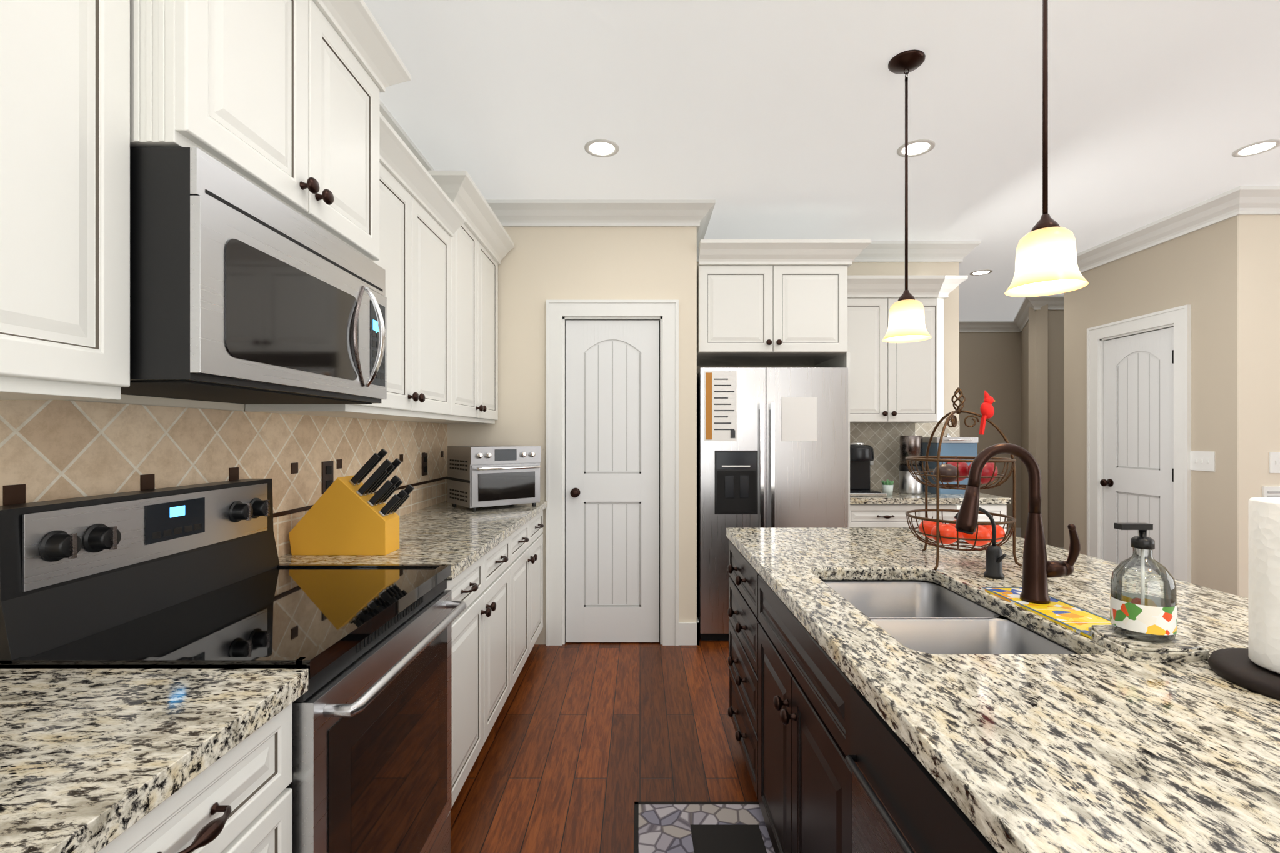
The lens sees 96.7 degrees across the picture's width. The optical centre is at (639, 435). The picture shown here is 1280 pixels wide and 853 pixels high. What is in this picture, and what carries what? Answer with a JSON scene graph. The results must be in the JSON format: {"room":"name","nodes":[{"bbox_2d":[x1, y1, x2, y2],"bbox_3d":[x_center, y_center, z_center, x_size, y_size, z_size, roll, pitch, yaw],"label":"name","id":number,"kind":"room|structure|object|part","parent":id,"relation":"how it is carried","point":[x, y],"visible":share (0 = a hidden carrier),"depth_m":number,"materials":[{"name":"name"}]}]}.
{"room":"kitchen","nodes":[
{"label":"kitchen","id":0,"kind":"room"},
{"bbox_2d":[64,161,382,411],"bbox_3d":[-1.290,-0.065,0.265,0.120,2.780,6.930,0,0,0],"label":"wall","id":1,"kind":"structure","parent":0,"point":[136,400],"depth_m":1.49,"materials":[{"name":"beige paint"}]},
{"bbox_2d":[0,0,139,399],"bbox_3d":[-1.056,-0.579,0.554,0.342,1.032,0.908,0,0,0],"label":"upper cabinet","id":2,"kind":"object","parent":1,"relation":"attached to","point":[70,69],"depth_m":0.89,"materials":[{"name":"white wood"}]},
{"bbox_2d":[0,400,447,557],"bbox_3d":[-1.224,0.168,1.055,0.012,0.486,5.110,0,0,0],"label":"backsplash","id":3,"kind":"structure","parent":1,"relation":"attached to","point":[50,450],"depth_m":1.58,"materials":[{"name":"tile"}]},
{"bbox_2d":[321,460,333,494],"bbox_3d":[-1.218,0.163,2.220,0.009,0.125,0.074,0,0,0],"label":"electrical outlet","id":4,"kind":"object","parent":3,"relation":"attached to","point":[327,474],"depth_m":2.21,"materials":[{"name":"black plastic"}]},
{"bbox_2d":[421,453,427,475],"bbox_3d":[-1.218,0.163,3.220,0.009,0.125,0.074,0,0,0],"label":"electrical outlet","id":5,"kind":"object","parent":3,"relation":"attached to","point":[424,455],"depth_m":3.20,"materials":[{"name":"black plastic"}]},
{"bbox_2d":[140,0,387,274],"bbox_3d":[-1.016,-0.839,1.385,0.422,0.640,0.760,0,0,0],"label":"upper cabinet","id":6,"kind":"object","parent":1,"relation":"attached to","point":[279,100],"depth_m":1.28,"materials":[{"name":"white wood"}]},
{"bbox_2d":[120,147,386,404],"bbox_3d":[-0.976,-0.304,1.386,0.503,0.417,0.750,0,0,0],"label":"microwave","id":7,"kind":"object","parent":6,"relation":"attached to","point":[243,290],"visible":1,"depth_m":1.13,"materials":[{"name":"silver metal"}]},
{"bbox_2d":[245,162,454,422],"bbox_3d":[-1.061,-0.509,2.233,0.332,0.870,0.933,0,0,0],"label":"upper cabinet","id":8,"kind":"object","parent":1,"relation":"attached to","point":[420,279],"depth_m":2.27,"materials":[{"name":"white wood"}]},
{"bbox_2d":[379,98,434,170],"bbox_3d":[-1.177,-1.390,0.255,0.105,0.130,6.710,0,0,0],"label":"crown molding","id":9,"kind":"structure","parent":1,"relation":"attached to","point":[383,110],"depth_m":2.72,"materials":[{"name":"white wood"}]},
{"bbox_2d":[422,197,499,423],"bbox_3d":[-1.061,-0.594,3.145,0.332,1.040,0.890,0,0,0],"label":"upper cabinet","id":10,"kind":"object","parent":1,"relation":"attached to","point":[477,262],"depth_m":3.08,"materials":[{"name":"white wood"}]},
{"bbox_2d":[447,226,696,644],"bbox_3d":[-0.435,-0.065,3.980,1.590,2.780,0.740,0,0,0],"label":"wall","id":11,"kind":"structure","parent":0,"point":[539,267],"depth_m":3.61,"materials":[{"name":"beige paint"}]},
{"bbox_2d":[485,199,715,231],"bbox_3d":[-0.323,-1.390,3.558,1.575,0.130,0.105,0,0,0],"label":"crown molding","id":12,"kind":"structure","parent":11,"relation":"attached to","point":[697,213],"depth_m":3.55,"materials":[{"name":"white wood"}]},
{"bbox_2d":[545,300,678,646],"bbox_3d":[-0.174,0.234,3.627,0.837,2.181,0.086,0,0,0],"label":"door frame","id":13,"kind":"structure","parent":11,"relation":"attached to","point":[560,312],"depth_m":3.59,"materials":[{"name":"white wood"}]},
{"bbox_2d":[566,320,659,642],"bbox_3d":[-0.174,0.291,3.611,0.595,2.052,0.105,0,0,0],"label":"door","id":14,"kind":"structure","parent":11,"relation":"attached to","point":[612,481],"depth_m":3.62,"materials":[{"name":"white wood"}]},
{"bbox_2d":[696,231,706,258],"bbox_3d":[0.412,-1.390,3.920,0.105,0.130,0.600,0,0,0],"label":"crown molding","id":15,"kind":"structure","parent":11,"relation":"attached to","point":[700,235],"depth_m":4.03,"materials":[{"name":"white"}]},
{"bbox_2d":[450,635,758,852],"bbox_3d":[2.375,1.355,2.150,7.650,0.060,10.700,0,0,0],"label":"floor","id":16,"kind":"structure","parent":0,"point":[585,746],"depth_m":2.40,"materials":[{"name":"brown wood"}]},
{"bbox_2d":[105,708,292,852],"bbox_3d":[-0.918,0.887,0.767,0.617,0.875,0.475,0,0,0],"label":"base cabinet","id":17,"kind":"object","parent":16,"relation":"on","point":[244,804],"depth_m":0.87,"materials":[{"name":"white wood"}]},
{"bbox_2d":[0,668,308,852],"bbox_3d":[-0.906,0.430,-0.248,0.642,0.039,2.505,0,0,0],"label":"countertop","id":18,"kind":"structure","parent":17,"relation":"on","point":[87,756],"depth_m":0.78,"materials":[{"name":"beige stone"}]},
{"bbox_2d":[0,478,466,852],"bbox_3d":[-0.864,0.729,1.386,0.692,1.192,0.752,0,0,0],"label":"range","id":19,"kind":"object","parent":16,"relation":"on","point":[194,576],"visible":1,"depth_m":1.25,"materials":[{"name":"black glass"}]},
{"bbox_2d":[445,533,514,806],"bbox_3d":[-0.918,0.887,2.227,0.617,0.875,0.918,0,0,0],"label":"base cabinet","id":20,"kind":"object","parent":16,"relation":"on","point":[483,634],"depth_m":2.18,"materials":[{"name":"white wood"}]},
{"bbox_2d":[278,500,546,580],"bbox_3d":[-0.906,0.430,2.688,0.642,0.039,1.840,0,0,0],"label":"countertop","id":21,"kind":"structure","parent":20,"relation":"on","point":[441,533],"depth_m":2.33,"materials":[{"name":"beige stone"}]},
{"bbox_2d":[288,448,414,555],"bbox_3d":[-1.004,0.229,2.007,0.402,0.364,0.115,0,0,0],"label":"knife block","id":22,"kind":"object","parent":21,"relation":"on","point":[351,515],"visible":1,"depth_m":1.95,"materials":[{"name":"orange wood"}]},
{"bbox_2d":[447,445,541,511],"bbox_3d":[-0.837,0.236,3.299,0.421,0.350,0.402,0,0,-38],"label":"toaster oven","id":23,"kind":"object","parent":21,"relation":"on","point":[479,476],"visible":1,"depth_m":3.17,"materials":[{"name":"silver metal"}]},
{"bbox_2d":[515,510,543,682],"bbox_3d":[-0.918,0.887,3.147,0.617,0.875,0.922,0,0,0],"label":"base cabinet","id":24,"kind":"object","parent":16,"relation":"on","point":[529,540],"depth_m":3.09,"materials":[{"name":"white wood"}]},
{"bbox_2d":[633,801,774,852],"bbox_3d":[0.217,1.319,1.645,0.475,0.013,0.790,0,0,0],"label":"kitchen mat","id":25,"kind":"object","parent":16,"relation":"on","point":[700,827],"visible":0.81,"depth_m":1.90,"materials":[{"name":"black"}]},
{"bbox_2d":[696,367,848,640],"bbox_3d":[0.855,0.447,3.953,0.940,1.757,0.755,0,0,0],"label":"refrigerator","id":26,"kind":"object","parent":16,"relation":"on","point":[772,447],"visible":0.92,"depth_m":3.62,"materials":[{"name":"silver metal"}]},
{"bbox_2d":[727,540,1079,852],"bbox_3d":[0.761,0.887,0.517,0.818,0.875,3.994,0,0,0],"label":"kitchen island","id":27,"kind":"object","parent":16,"relation":"on","point":[834,764],"depth_m":1.40,"materials":[{"name":"black"}]},
{"bbox_3d":[0.710,0.551,1.420,0.416,0.200,0.726,0,0,0],"label":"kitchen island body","id":28,"kind":"part","parent":27,"relation":"part of","materials":[{"name":"silver metal"}]},
{"bbox_2d":[726,528,1279,852],"bbox_3d":[0.962,0.430,0.522,1.156,0.039,4.044,0,0,0],"label":"island countertop","id":29,"kind":"structure","parent":27,"relation":"on","point":[1091,745],"depth_m":0.85,"materials":[{"name":"stone"}]},
{"bbox_2d":[905,387,1022,570],"bbox_3d":[1.035,0.128,1.849,0.323,0.566,0.330,0,0,0],"label":"fruit basket","id":30,"kind":"object","parent":29,"relation":"on","point":[937,530],"visible":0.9,"depth_m":1.79,"materials":[{"name":"brown metal"}]},
{"bbox_2d":[953,506,1006,579],"bbox_3d":[0.985,0.308,1.642,0.142,0.205,0.079,0,0,0],"label":"filter faucet","id":31,"kind":"object","parent":29,"relation":"on","point":[995,556],"visible":0.83,"depth_m":1.64,"materials":[{"name":"black metal"}]},
{"bbox_2d":[955,443,1080,603],"bbox_3d":[0.922,0.211,1.401,0.287,0.387,0.066,0,0,4],"label":"faucet","id":32,"kind":"object","parent":29,"relation":"on","point":[1039,569],"visible":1,"depth_m":1.39,"materials":[{"name":"brown metal"}]},
{"bbox_2d":[981,586,1111,639],"bbox_3d":[0.974,0.408,1.330,0.123,0.006,0.380,0,0,0],"label":"dish towel","id":33,"kind":"object","parent":29,"relation":"on","point":[1075,619],"visible":0.52,"depth_m":1.31,"materials":[{"name":"fabric"}]},
{"bbox_2d":[1088,624,1208,662],"bbox_3d":[0.974,0.399,1.101,0.152,0.024,0.145,0,0,0],"label":"coaster","id":34,"kind":"object","parent":29,"relation":"on","point":[1179,649],"visible":0.83,"depth_m":1.05,"materials":[{"name":"stone"}]},
{"bbox_2d":[1110,523,1176,643],"bbox_3d":[0.972,0.279,1.100,0.097,0.217,0.097,0,0,0],"label":"soap bottle","id":35,"kind":"object","parent":34,"relation":"on","point":[1141,612],"visible":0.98,"depth_m":1.09,"materials":[{"name":"clear glass"}]},
{"bbox_2d":[1207,496,1279,700],"bbox_3d":[1.100,0.228,0.930,0.244,0.366,0.244,0,0,0],"label":"paper towel holder","id":36,"kind":"object","parent":29,"relation":"on","point":[1254,666],"visible":1,"depth_m":0.94,"materials":[{"name":"white paper"}]},
{"bbox_2d":[850,489,1011,533],"bbox_3d":[1.899,0.868,4.038,1.083,0.914,0.618,0,0,0],"label":"base cabinet","id":37,"kind":"object","parent":16,"relation":"on","point":[888,511],"visible":0.27,"depth_m":3.77,"materials":[{"name":"white wood"}]},
{"bbox_2d":[850,442,886,496],"bbox_3d":[1.520,0.230,4.010,0.300,0.362,0.340,0,0,0],"label":"coffee maker","id":38,"kind":"object","parent":37,"relation":"on","point":[862,457],"visible":0.6,"depth_m":3.96,"materials":[{"name":"black plastic"}]},
{"bbox_2d":[881,479,893,494],"bbox_3d":[1.721,0.356,3.950,0.077,0.110,0.078,0,0,0],"label":"succulent","id":39,"kind":"object","parent":37,"relation":"on","point":[887,485],"visible":0.96,"depth_m":3.92,"materials":[{"name":"white plant"}]},
{"bbox_2d":[899,435,923,494],"bbox_3d":[1.930,0.206,4.050,0.156,0.410,0.156,0,0,0],"label":"coffee grinder","id":40,"kind":"object","parent":37,"relation":"on","point":[910,445],"visible":0.92,"depth_m":3.99,"materials":[{"name":"silver metal"}]},
{"bbox_2d":[922,433,978,494],"bbox_3d":[2.220,0.196,4.082,0.290,0.430,0.286,0,0,0],"label":"storage box","id":41,"kind":"object","parent":37,"relation":"on","point":[959,446],"visible":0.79,"depth_m":3.98,"materials":[{"name":"blue plastic"}]},
{"bbox_2d":[313,0,1279,320],"bbox_3d":[2.375,-1.485,2.150,7.650,0.060,10.700,0,0,0],"label":"ceiling","id":42,"kind":"structure","parent":0,"point":[769,119],"depth_m":2.53,"materials":[{"name":"white paint"}]},
{"bbox_2d":[584,138,619,157],"bbox_3d":[-0.192,-1.452,2.878,0.175,0.006,0.175,0,0,-39],"label":"recessed light","id":43,"kind":"object","parent":42,"relation":"in","point":[602,148],"depth_m":2.87,"materials":[{"name":"white"}]},
{"bbox_2d":[882,49,931,342],"bbox_3d":[1.035,-0.915,2.210,0.174,1.080,0.174,0,0,0],"label":"pendant light","id":44,"kind":"object","parent":42,"relation":"hanging from","point":[906,323],"visible":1,"depth_m":2.19,"materials":[{"name":"white glass"}]},
{"bbox_2d":[896,138,935,157],"bbox_3d":[1.395,-1.452,2.878,0.175,0.006,0.175,0,0,-9],"label":"recessed light","id":45,"kind":"object","parent":42,"relation":"in","point":[917,147],"depth_m":2.87,"materials":[{"name":"white"}]},
{"bbox_2d":[970,269,992,275],"bbox_3d":[3.040,-1.452,5.070,0.175,0.006,0.175,0,0,-24],"label":"recessed light","id":46,"kind":"object","parent":42,"relation":"in","point":[984,272],"depth_m":5.06,"materials":[{"name":"white"}]},
{"bbox_2d":[1005,0,1088,296],"bbox_3d":[1.035,-0.915,1.453,0.174,1.080,0.174,0,0,0],"label":"pendant light","id":47,"kind":"object","parent":42,"relation":"hanging from","point":[1045,264],"visible":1,"depth_m":1.43,"materials":[{"name":"white glass"}]},
{"bbox_2d":[1231,138,1279,157],"bbox_3d":[3.119,-1.452,2.878,0.175,0.006,0.175,0,0,-39],"label":"recessed light","id":48,"kind":"object","parent":42,"relation":"in","point":[1258,147],"depth_m":2.88,"materials":[{"name":"white"}]},
{"bbox_2d":[696,262,946,420],"bbox_3d":[1.335,-0.065,4.410,1.950,2.780,0.120,0,0,0],"label":"wall","id":49,"kind":"structure","parent":0,"point":[856,269],"depth_m":4.35,"materials":[{"name":"beige paint"}]},
{"bbox_2d":[696,239,871,528],"bbox_3d":[0.909,0.051,3.946,1.065,2.548,0.803,0,0,0],"label":"upper cabinet","id":50,"kind":"object","parent":49,"relation":"attached to","point":[772,302],"visible":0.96,"depth_m":3.65,"materials":[{"name":"white wood"}]},
{"bbox_2d":[696,240,966,263],"bbox_3d":[1.395,-1.390,4.298,2.070,0.130,0.105,0,0,0],"label":"crown molding","id":51,"kind":"structure","parent":49,"relation":"attached to","point":[877,251],"depth_m":4.30,"materials":[{"name":"white wood"}]},
{"bbox_2d":[824,275,968,423],"bbox_3d":[1.807,-0.599,4.130,0.900,1.008,0.433,0,0,0],"label":"upper cabinet","id":52,"kind":"object","parent":49,"relation":"attached to","point":[896,382],"visible":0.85,"depth_m":4.02,"materials":[{"name":"white wood"}]},
{"bbox_2d":[850,420,959,489],"bbox_3d":[1.899,0.148,4.346,1.083,0.526,0.008,0,0,0],"label":"backsplash","id":53,"kind":"structure","parent":49,"relation":"attached to","point":[882,440],"depth_m":4.34,"materials":[{"name":"tile"}]},
{"bbox_2d":[870,460,873,464],"bbox_3d":[1.740,0.165,4.326,0.080,0.120,0.032,0,0,0],"label":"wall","id":54,"kind":"structure","parent":53,"relation":"attached to","point":[872,462],"depth_m":4.33,"materials":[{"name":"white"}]},
{"bbox_2d":[946,262,959,420],"bbox_3d":[2.380,-0.065,5.825,0.120,2.780,2.950,0,0,0],"label":"wall","id":55,"kind":"structure","parent":0,"point":[951,343],"depth_m":4.35,"materials":[{"name":"beige paint"}]},
{"bbox_2d":[966,240,981,254],"bbox_3d":[2.492,-1.390,5.772,0.105,0.130,3.055,0,0,0],"label":"crown molding","id":56,"kind":"structure","parent":55,"relation":"attached to","point":[971,245],"depth_m":4.25,"materials":[{"name":"white wood"}]},
{"bbox_2d":[959,332,966,436],"bbox_3d":[3.714,-0.065,7.346,2.548,2.780,0.148,0,0,0],"label":"wall","id":57,"kind":"structure","parent":0,"point":[962,335],"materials":[{"name":"beige paint"}]},
{"bbox_2d":[959,331,1021,332],"bbox_3d":[3.725,-1.390,7.247,2.350,0.130,0.105,0,0,0],"label":"crown molding","id":58,"kind":"structure","parent":57,"relation":"attached to","point":[959,331],"depth_m":7.28,"materials":[{"name":"white wood"}]},
{"bbox_2d":[1005,528,1021,537],"bbox_3d":[3.670,1.255,7.292,2.460,0.140,0.016,0,0,0],"label":"baseboard","id":59,"kind":"structure","parent":57,"relation":"attached to","point":[1018,530],"depth_m":7.28,"materials":[{"name":"white"}]},
{"bbox_2d":[966,328,1024,538],"bbox_3d":[4.585,-0.065,6.702,0.810,2.780,1.140,0,0,0],"label":"wall","id":60,"kind":"structure","parent":0,"point":[1018,377],"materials":[{"name":"beige paint"}]},
{"bbox_2d":[959,311,1028,331],"bbox_3d":[4.455,-1.390,6.605,0.930,0.130,1.170,0,0,0],"label":"crown molding","id":61,"kind":"structure","parent":60,"relation":"attached to","point":[1021,319],"depth_m":7.22,"materials":[{"name":"white wood"}]},
{"bbox_2d":[1024,304,1063,548],"bbox_3d":[5.140,-0.065,6.036,1.920,2.780,0.168,0,0,0],"label":"wall","id":62,"kind":"structure","parent":0,"point":[1044,331],"depth_m":6.00,"materials":[{"name":"beige paint"}]},
{"bbox_2d":[1018,295,1063,311],"bbox_3d":[5.051,-1.390,5.947,2.098,0.130,0.105,0,0,0],"label":"crown molding","id":63,"kind":"structure","parent":62,"relation":"attached to","point":[1054,302],"depth_m":5.95,"materials":[{"name":"white wood"}]},
{"bbox_2d":[1063,215,1279,598],"bbox_3d":[4.850,-0.065,4.124,2.500,2.780,1.412,0,0,0],"label":"wall","id":64,"kind":"structure","parent":0,"point":[1197,270],"depth_m":3.56,"materials":[{"name":"beige paint"}]},
{"bbox_2d":[1100,326,1173,576],"bbox_3d":[3.598,0.291,4.131,0.105,2.052,0.598,0,0,0],"label":"door","id":65,"kind":"structure","parent":64,"relation":"attached to","point":[1137,482],"depth_m":4.12,"materials":[{"name":"white wood"}]},
{"bbox_2d":[1086,304,1191,583],"bbox_3d":[3.618,0.234,4.133,0.086,2.181,0.836,0,0,0],"label":"door frame","id":66,"kind":"structure","parent":64,"relation":"attached to","point":[1179,317],"depth_m":3.88,"materials":[{"name":"white wood"}]},
{"bbox_2d":[1076,196,1228,273],"bbox_3d":[3.548,-1.390,4.135,0.105,0.130,1.390,0,0,0],"label":"crown molding","id":67,"kind":"structure","parent":64,"relation":"attached to","point":[1200,215],"depth_m":3.94,"materials":[{"name":"white wood"}]},
{"bbox_2d":[1190,451,1279,497],"bbox_3d":[3.845,0.312,3.562,0.511,0.425,0.316,0,0,0],"label":"light switches","id":68,"kind":"object","parent":64,"relation":"attached to","point":[1203,460],"depth_m":3.56,"materials":[{"name":"white plastic"}]},
{"bbox_2d":[1214,185,1279,218],"bbox_3d":[4.798,-1.390,3.366,2.605,0.130,0.105,0,0,0],"label":"crown molding","id":69,"kind":"structure","parent":64,"relation":"attached to","point":[1229,204],"depth_m":3.38,"materials":[{"name":"white wood"}]}
]}

